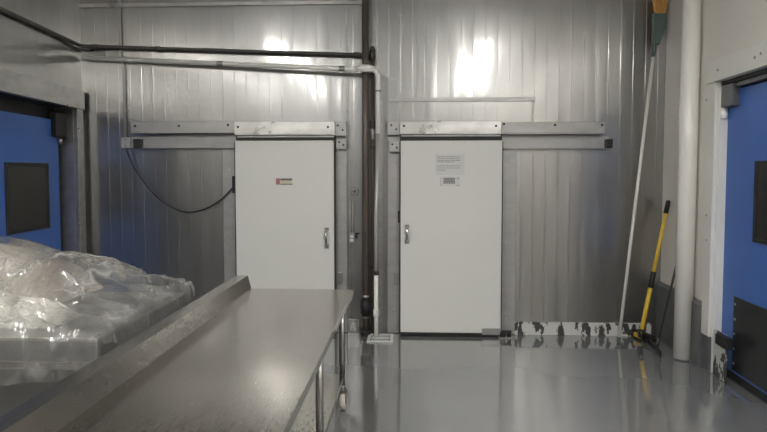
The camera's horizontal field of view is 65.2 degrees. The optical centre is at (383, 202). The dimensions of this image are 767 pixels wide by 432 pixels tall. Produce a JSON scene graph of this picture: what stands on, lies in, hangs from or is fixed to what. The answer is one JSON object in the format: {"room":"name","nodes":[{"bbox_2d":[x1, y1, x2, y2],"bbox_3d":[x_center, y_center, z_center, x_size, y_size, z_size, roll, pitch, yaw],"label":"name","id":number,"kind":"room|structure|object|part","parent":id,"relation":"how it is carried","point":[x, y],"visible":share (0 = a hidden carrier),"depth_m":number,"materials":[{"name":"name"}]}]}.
{"room":"processing plant","nodes":[
{"label":"processing plant","id":0,"kind":"room"},
{"bbox_2d":[0,0,81,90],"bbox_3d":[-3.077,-0.242,0.709,0.330,3.750,11.163,0,3,0],"label":"wall","id":1,"kind":"structure","parent":0,"point":[27,49],"depth_m":5.47,"materials":[{"name":"silver metal"}]},
{"bbox_2d":[0,97,65,258],"bbox_3d":[-3.231,0.244,5.224,0.130,2.306,1.804,0,3,-3],"label":"door","id":2,"kind":"structure","parent":1,"relation":"in","point":[31,134],"depth_m":5.49,"materials":[{"name":"blue plastic"}]},
{"bbox_2d":[0,92,68,107],"bbox_3d":[-3.209,-0.934,5.158,0.212,0.048,1.825,0,3,-3],"label":"trim","id":3,"kind":"structure","parent":1,"relation":"attached to","point":[4,95],"depth_m":5.40,"materials":[{"name":"grey"}]},
{"bbox_2d":[0,67,84,109],"bbox_3d":[-3.069,-1.004,5.225,0.070,0.194,1.962,0,3,-3],"label":"trim","id":4,"kind":"structure","parent":1,"relation":"attached to","point":[12,82],"depth_m":5.32,"materials":[{"name":"silver metal"}]},
{"bbox_2d":[55,108,77,265],"bbox_3d":[-3.245,0.196,6.141,0.227,2.306,0.042,0,3,3],"label":"trim","id":5,"kind":"structure","parent":1,"relation":"attached to","point":[66,151],"depth_m":6.10,"materials":[{"name":"grey metal"}]},
{"bbox_2d":[74,109,86,270],"bbox_3d":[-3.110,0.099,6.171,0.047,2.496,0.165,0,3,-3],"label":"trim","id":6,"kind":"structure","parent":1,"relation":"attached to","point":[78,113],"depth_m":6.14,"materials":[{"name":"silver metal"}]},
{"bbox_2d":[59,0,666,335],"bbox_3d":[-0.161,-0.529,6.184,6.461,3.750,0.082,0,3,3],"label":"wall","id":7,"kind":"structure","parent":0,"point":[579,60],"depth_m":6.11,"materials":[{"name":"silver metal"}]},
{"bbox_2d":[118,0,130,147],"bbox_3d":[-2.671,-1.486,6.170,0.121,1.838,0.074,0,3,3],"label":"conduit","id":8,"kind":"object","parent":7,"relation":"attached to","point":[125,142],"visible":0.94,"depth_m":6.19,"materials":[{"name":"grey metal"}]},
{"bbox_2d":[126,148,231,212],"bbox_3d":[-2.105,-0.238,6.198,1.123,0.684,0.016,0,3,3],"label":"cable","id":9,"kind":"object","parent":8,"relation":"hanging from","point":[228,192],"visible":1,"depth_m":6.21,"materials":[{"name":"black plastic"}]},
{"bbox_2d":[0,6,369,57],"bbox_3d":[-1.666,-1.504,5.242,2.972,0.160,1.831,0,3,3],"label":"pipe","id":10,"kind":"object","parent":7,"relation":"attached to","point":[84,47],"visible":1,"depth_m":6.07,"materials":[{"name":"metal"}]},
{"bbox_2d":[78,0,361,7],"bbox_3d":[-1.710,-2.028,6.121,2.992,0.035,0.030,0,3,3],"label":"trim","id":11,"kind":"structure","parent":7,"relation":"attached to","point":[338,2],"depth_m":6.11,"materials":[{"name":"silver metal"}]},
{"bbox_2d":[82,56,380,336],"bbox_3d":[-1.560,-0.082,6.102,3.085,2.856,0.068,0,3,5],"label":"pipe","id":12,"kind":"object","parent":7,"relation":"attached to","point":[364,67],"visible":1,"depth_m":5.98,"materials":[{"name":"plastic"}]},
{"bbox_2d":[131,121,347,148],"bbox_3d":[-1.490,-0.688,6.107,2.236,0.281,0.177,0,3,3],"label":"door track","id":13,"kind":"object","parent":7,"relation":"attached to","point":[295,130],"visible":0.94,"depth_m":6.08,"materials":[{"name":"grey metal"}]},
{"bbox_3d":[-2.030,-0.769,6.134,1.084,0.121,0.164,0,3,3],"label":"angle rail","id":14,"kind":"part","parent":13,"relation":"part of","materials":[{"name":"silver metal"}]},
{"bbox_3d":[-2.053,-0.626,6.182,1.103,0.127,0.084,0,3,3],"label":"rail","id":15,"kind":"part","parent":13,"relation":"part of","materials":[{"name":"silver metal"}]},
{"bbox_3d":[-0.991,-0.752,6.085,1.014,0.134,0.169,0,3,3],"label":"plate","id":16,"kind":"part","parent":13,"relation":"part of","materials":[{"name":"silver metal"}]},
{"bbox_2d":[234,140,335,333],"bbox_3d":[-1.003,0.357,6.105,1.029,1.976,0.168,0,3,3],"label":"door","id":17,"kind":"structure","parent":13,"relation":"hanging from","point":[285,235],"depth_m":6.09,"materials":[{"name":"white metal"}]},
{"bbox_2d":[275,178,292,184],"bbox_3d":[-1.004,-0.218,6.067,0.182,0.077,0.003,0,3,3],"label":"warning sticker","id":18,"kind":"object","parent":17,"relation":"attached to","point":[278,181],"visible":1,"depth_m":6.07,"materials":[{"name":"white paper"}]},
{"bbox_3d":[-0.577,0.353,6.041,0.032,0.198,0.079,0,3,3],"label":"handle","id":19,"kind":"part","parent":17,"relation":"part of","materials":[{"name":"silver metal"}]},
{"bbox_3d":[-0.985,-0.668,6.036,0.982,0.018,0.023,0,3,3],"label":"hanger rail","id":20,"kind":"part","parent":13,"relation":"part of","materials":[{"name":"silver metal"}]},
{"bbox_2d":[222,136,347,331],"bbox_3d":[-1.018,0.328,6.196,1.286,2.028,0.065,0,3,3],"label":"trim","id":21,"kind":"structure","parent":7,"relation":"attached to","point":[228,153],"depth_m":6.19,"materials":[{"name":"grey metal"}]},
{"bbox_2d":[345,4,347,139],"bbox_3d":[-0.373,-1.512,6.098,0.026,1.738,0.008,0,3,3],"label":"trim","id":22,"kind":"structure","parent":7,"relation":"attached to","point":[346,5],"depth_m":6.10,"materials":[{"name":"silver metal"}]},
{"bbox_2d":[348,140,349,318],"bbox_3d":[-0.352,0.350,6.193,0.016,1.992,0.012,0,3,3],"label":"trim","id":23,"kind":"structure","parent":7,"relation":"attached to","point":[348,140],"depth_m":6.16,"materials":[{"name":"grey metal"}]},
{"bbox_2d":[349,199,359,243],"bbox_3d":[-0.300,0.189,6.149,0.107,0.459,0.077,0,3,3],"label":"wall switch","id":24,"kind":"object","parent":7,"relation":"attached to","point":[352,236],"visible":1,"depth_m":6.15,"materials":[{"name":"grey metal"}]},
{"bbox_2d":[351,187,358,194],"bbox_3d":[-0.297,-0.118,6.141,0.084,0.084,0.059,0,3,3],"label":"button","id":25,"kind":"object","parent":7,"relation":"attached to","point":[354,191],"visible":1,"depth_m":6.15,"materials":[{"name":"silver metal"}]},
{"bbox_2d":[378,100,382,332],"bbox_3d":[-0.029,0.149,6.168,0.046,2.398,0.012,0,3,3],"label":"trim","id":26,"kind":"structure","parent":7,"relation":"attached to","point":[380,200],"depth_m":6.17,"materials":[{"name":"grey metal"}]},
{"bbox_2d":[416,4,418,96],"bbox_3d":[0.343,-1.538,6.064,0.018,0.922,0.008,0,3,3],"label":"trim","id":27,"kind":"structure","parent":7,"relation":"attached to","point":[417,4],"depth_m":6.07,"materials":[{"name":"silver metal"}]},
{"bbox_2d":[399,140,502,335],"bbox_3d":[0.676,0.363,6.029,1.034,1.973,0.168,0,3,3],"label":"door","id":28,"kind":"structure","parent":7,"relation":"in","point":[450,237],"depth_m":6.03,"materials":[{"name":"white metal"}]},
{"bbox_3d":[0.235,0.313,6.002,0.032,0.181,0.079,0,3,3],"label":"handle","id":29,"kind":"part","parent":28,"relation":"part of","materials":[{"name":"silver metal"}]},
{"bbox_2d":[435,154,464,174],"bbox_3d":[0.660,-0.384,5.983,0.293,0.209,0.002,0,3,3],"label":"paper notice","id":30,"kind":"object","parent":28,"relation":"attached to","point":[445,164],"visible":1,"depth_m":5.98,"materials":[{"name":"white paper"}]},
{"bbox_2d":[440,176,459,185],"bbox_3d":[0.664,-0.217,5.992,0.199,0.095,0.002,0,3,3],"label":"label sticker","id":31,"kind":"object","parent":28,"relation":"attached to","point":[444,180],"visible":1,"depth_m":5.99,"materials":[{"name":"white paper"}]},
{"bbox_2d":[387,136,516,333],"bbox_3d":[0.693,0.333,6.118,1.305,2.027,0.065,0,3,3],"label":"trim","id":32,"kind":"structure","parent":7,"relation":"attached to","point":[509,155],"depth_m":6.12,"materials":[{"name":"grey metal"}]},
{"bbox_2d":[389,97,534,119],"bbox_3d":[0.792,-0.952,6.073,1.473,0.228,0.012,0,3,3],"label":"trim","id":33,"kind":"structure","parent":7,"relation":"attached to","point":[468,99],"depth_m":6.06,"materials":[{"name":"silver metal"}]},
{"bbox_2d":[388,121,612,151],"bbox_3d":[1.148,-0.666,5.988,2.217,0.310,0.177,0,3,3],"label":"door track","id":34,"kind":"object","parent":7,"relation":"attached to","point":[407,130],"visible":0.95,"depth_m":5.94,"materials":[{"name":"grey metal"}]},
{"bbox_3d":[0.666,-0.750,6.010,0.998,0.128,0.169,0,3,3],"label":"plate","id":35,"kind":"part","parent":34,"relation":"part of","materials":[{"name":"silver metal"}]},
{"bbox_3d":[0.668,-0.670,5.960,0.988,0.018,0.023,0,3,3],"label":"hanger rail","id":36,"kind":"part","parent":34,"relation":"part of","materials":[{"name":"silver metal"}]},
{"bbox_3d":[1.671,-0.742,5.967,1.020,0.120,0.164,0,3,3],"label":"angle rail","id":37,"kind":"part","parent":34,"relation":"part of","materials":[{"name":"silver metal"}]},
{"bbox_3d":[1.711,-0.606,6.012,1.070,0.128,0.084,0,3,3],"label":"rail","id":38,"kind":"part","parent":34,"relation":"part of","materials":[{"name":"silver metal"}]},
{"bbox_2d":[514,322,650,335],"bbox_3d":[2.028,1.286,6.125,1.374,0.131,0.030,0,3,3],"label":"baseboard","id":39,"kind":"structure","parent":7,"relation":"attached to","point":[521,328],"depth_m":6.11,"materials":[{"name":"white paint"}]},
{"bbox_2d":[323,332,766,431],"bbox_3d":[-0.466,1.686,0.686,6.861,0.100,11.350,0,3,3],"label":"floor","id":40,"kind":"structure","parent":0,"point":[411,383],"depth_m":4.62,"materials":[{"name":"grey concrete"}]},
{"bbox_2d":[0,361,90,415],"bbox_3d":[-1.853,1.089,3.200,1.252,0.830,1.020,0,3,3],"label":"covered table","id":41,"kind":"object","parent":40,"relation":"on","point":[20,381],"visible":0.02,"depth_m":2.67,"materials":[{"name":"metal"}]},
{"bbox_2d":[0,292,183,361],"bbox_3d":[-1.807,0.620,3.160,1.156,0.109,1.016,0,3,3],"label":"bin","id":42,"kind":"object","parent":41,"relation":"on","point":[67,342],"visible":0.83,"depth_m":2.81,"materials":[{"name":"plastic"}]},
{"bbox_2d":[0,290,81,328],"bbox_3d":[-1.940,0.484,2.930,0.820,0.183,0.260,0,3,3],"label":"sack","id":43,"kind":"object","parent":42,"relation":"on","point":[43,310],"visible":0.77,"depth_m":2.93,"materials":[{"name":"grey"}]},
{"bbox_2d":[0,244,102,302],"bbox_3d":[-2.062,0.389,3.437,0.570,0.319,0.690,0,3,3],"label":"sack","id":44,"kind":"object","parent":42,"relation":"on","point":[48,289],"visible":0.73,"depth_m":3.30,"materials":[{"name":"beige"}]},
{"bbox_2d":[0,236,194,343],"bbox_3d":[-1.763,0.470,3.134,1.198,0.557,1.194,0,3,3],"label":"plastic sheet","id":45,"kind":"object","parent":44,"relation":"on","point":[119,266],"visible":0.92,"depth_m":3.55,"materials":[{"name":"white"}]},
{"bbox_2d":[0,275,352,431],"bbox_3d":[-0.702,1.065,2.660,0.828,0.935,3.233,0,3,3],"label":"work table","id":46,"kind":"object","parent":40,"relation":"on","point":[237,357],"visible":1,"depth_m":2.49,"materials":[{"name":"silver metal"}]},
{"bbox_3d":[-0.335,1.019,3.146,0.042,0.635,0.042,0,3,3],"label":"leg","id":47,"kind":"part","parent":46,"relation":"part of","materials":[{"name":"silver metal"}]},
{"bbox_3d":[-0.288,0.965,4.175,0.042,0.635,0.042,0,3,3],"label":"leg","id":48,"kind":"part","parent":46,"relation":"part of","materials":[{"name":"silver metal"}]},
{"bbox_2d":[348,319,359,332],"bbox_3d":[-0.308,1.273,6.205,0.121,0.151,0.014,0,3,3],"label":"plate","id":49,"kind":"object","parent":40,"relation":"on","point":[353,324],"visible":1,"depth_m":6.20,"materials":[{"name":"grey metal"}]},
{"bbox_2d":[361,0,370,336],"bbox_3d":[-0.181,-0.522,6.026,0.102,3.749,0.104,0,3,3],"label":"pipe","id":50,"kind":"object","parent":40,"relation":"on","point":[365,301],"visible":0.98,"depth_m":6.01,"materials":[{"name":"brown metal"}]},
{"bbox_2d":[370,46,374,332],"bbox_3d":[-0.110,-0.114,6.108,0.056,2.928,0.058,0,3,3],"label":"pipe","id":51,"kind":"object","parent":40,"relation":"on","point":[372,48],"visible":0.93,"depth_m":6.08,"materials":[{"name":"metal"}]},
{"bbox_2d":[367,333,392,342],"bbox_3d":[-0.032,1.350,5.998,0.254,0.016,0.277,0,3,3],"label":"drain cover","id":52,"kind":"object","parent":40,"relation":"on","point":[382,338],"visible":0.95,"depth_m":5.96,"materials":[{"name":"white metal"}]},
{"bbox_2d":[498,330,513,338],"bbox_3d":[1.230,1.319,6.048,0.150,0.071,0.100,0,3,3],"label":"guide","id":53,"kind":"object","parent":40,"relation":"on","point":[503,335],"visible":0.99,"depth_m":6.00,"materials":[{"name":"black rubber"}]},
{"bbox_3d":[1.230,1.349,6.049,0.150,0.011,0.100,0,3,3],"label":"plate","id":54,"kind":"part","parent":53,"relation":"part of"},
{"bbox_2d":[617,0,667,342],"bbox_3d":[2.518,-0.326,5.859,0.522,3.374,0.106,-1,3,-15],"label":"push broom","id":55,"kind":"object","parent":40,"relation":"on","point":[658,27],"visible":1,"depth_m":5.83,"materials":[{"name":"white metal"}]},
{"bbox_3d":[2.466,-0.078,5.850,0.395,2.788,0.031,-1,3,-23],"label":"handle","id":56,"kind":"part","parent":55,"relation":"part of","materials":[{"name":"white metal"}]},
{"bbox_2d":[651,44,656,56],"bbox_3d":[2.639,-1.521,5.847,0.060,0.203,0.040,-1,3,-23],"label":"socket","id":57,"kind":"object","parent":55,"relation":"attached to","point":[654,46],"depth_m":5.83,"materials":[{"name":"green plastic"}]},
{"bbox_2d":[632,200,669,342],"bbox_3d":[2.624,0.663,5.964,0.319,1.395,0.462,0,3,3],"label":"brush","id":58,"kind":"object","parent":40,"relation":"on","point":[639,333],"visible":0.85,"depth_m":5.79,"materials":[{"name":"yellow plastic"}]},
{"bbox_2d":[637,328,643,337],"bbox_3d":[2.525,1.265,5.892,0.060,0.114,0.262,1,3,22],"label":"socket","id":59,"kind":"object","parent":58,"relation":"attached to","point":[640,332],"depth_m":5.78,"materials":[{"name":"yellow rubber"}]},
{"bbox_3d":[2.534,1.034,5.796,0.142,0.455,0.042,-1,3,-19],"label":"handle","id":60,"kind":"part","parent":58,"relation":"part of","materials":[{"name":"yellow plastic"}]},
{"bbox_3d":[2.673,0.386,5.809,0.165,0.585,0.035,-1,3,-19],"label":"handle","id":61,"kind":"part","parent":58,"relation":"part of","materials":[{"name":"yellow plastic"}]},
{"bbox_2d":[647,268,674,356],"bbox_3d":[2.632,0.783,5.624,0.265,1.186,0.532,0,3,3],"label":"squeegee","id":62,"kind":"object","parent":40,"relation":"on","point":[654,345],"visible":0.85,"depth_m":5.55,"materials":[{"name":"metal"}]},
{"bbox_3d":[2.551,1.350,5.657,0.012,0.049,0.537,1,3,12],"label":"rubber blade","id":63,"kind":"part","parent":62,"relation":"part of","materials":[{"name":"black rubber"}]},
{"bbox_2d":[652,338,660,346],"bbox_3d":[2.557,1.303,5.618,0.043,0.094,0.079,0,3,-7],"label":"socket","id":64,"kind":"object","parent":62,"relation":"attached to","point":[654,344],"depth_m":5.59,"materials":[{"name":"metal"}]},
{"bbox_3d":[2.651,0.769,5.526,0.235,1.149,0.021,1,3,25],"label":"handle","id":65,"kind":"part","parent":62,"relation":"part of","materials":[{"name":"metal"}]},
{"bbox_2d":[671,0,701,361],"bbox_3d":[2.668,-0.481,5.259,0.176,3.749,0.176,0,3,3],"label":"column","id":66,"kind":"structure","parent":40,"relation":"on","point":[691,9],"depth_m":5.22,"materials":[{"name":"white metal"}]},
{"bbox_2d":[694,0,766,371],"bbox_3d":[2.428,-0.229,0.454,0.100,3.750,11.159,0,3,4],"label":"wall","id":67,"kind":"structure","parent":0,"point":[728,27],"depth_m":4.96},
{"bbox_2d":[660,0,681,287],"bbox_3d":[2.788,-0.781,5.729,0.013,3.181,0.527,0,3,4],"label":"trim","id":68,"kind":"structure","parent":67,"relation":"attached to","point":[674,7],"depth_m":5.81,"materials":[{"name":"grey metal"}]},
{"bbox_2d":[655,282,710,371],"bbox_3d":[2.744,1.103,5.542,0.055,0.557,1.111,0,3,4],"label":"baseboard","id":69,"kind":"structure","parent":67,"relation":"attached to","point":[700,344],"depth_m":5.26,"materials":[{"name":"grey paint"}]},
{"bbox_2d":[701,82,718,336],"bbox_3d":[2.717,0.060,5.010,0.039,2.100,0.157,0,3,3],"label":"trim","id":70,"kind":"structure","parent":67,"relation":"attached to","point":[713,88],"depth_m":4.97,"materials":[{"name":"white paint"}]},
{"bbox_2d":[711,82,727,372],"bbox_3d":[2.822,0.214,4.927,0.189,2.398,0.015,0,3,3],"label":"trim","id":71,"kind":"structure","parent":67,"relation":"attached to","point":[722,123],"depth_m":4.92,"materials":[{"name":"white paint"}]},
{"bbox_2d":[713,329,726,382],"bbox_3d":[2.709,1.225,4.827,0.012,0.375,0.206,0,3,4],"label":"trim","id":72,"kind":"structure","parent":67,"relation":"attached to","point":[720,354],"depth_m":4.82,"materials":[{"name":"white paint"}]},
{"bbox_2d":[715,333,732,349],"bbox_3d":[2.664,1.082,4.696,0.063,0.086,0.175,0,3,3],"label":"bumper cover","id":73,"kind":"object","parent":67,"relation":"attached to","point":[722,340],"visible":1,"depth_m":4.65,"materials":[{"name":"black rubber"}]},
{"bbox_2d":[706,40,766,83],"bbox_3d":[2.650,-1.037,4.203,0.053,0.174,1.636,0,3,4],"label":"trim","id":74,"kind":"structure","parent":67,"relation":"attached to","point":[754,57],"depth_m":4.49,"materials":[{"name":"white paint"}]},
{"bbox_2d":[720,73,766,402],"bbox_3d":[2.755,0.267,4.204,0.150,2.366,1.506,0,3,4],"label":"door","id":75,"kind":"structure","parent":67,"relation":"in","point":[744,102],"depth_m":4.57,"materials":[{"name":"blue plastic"}]},
{"bbox_3d":[2.728,1.061,4.176,0.012,0.591,1.170,0,3,4],"label":"kick plate","id":76,"kind":"part","parent":75,"relation":"part of","materials":[{"name":"black"}]},
{"bbox_3d":[2.751,-0.894,4.093,0.090,0.035,1.312,0,3,4],"label":"head rail","id":77,"kind":"part","parent":75,"relation":"part of","materials":[{"name":"grey metal"}]},
{"bbox_2d":[721,68,766,84],"bbox_3d":[2.769,-0.930,4.123,0.178,0.029,1.480,0,3,4],"label":"trim","id":78,"kind":"structure","parent":67,"relation":"attached to","point":[762,71],"depth_m":4.50,"materials":[{"name":"grey"}]}
]}

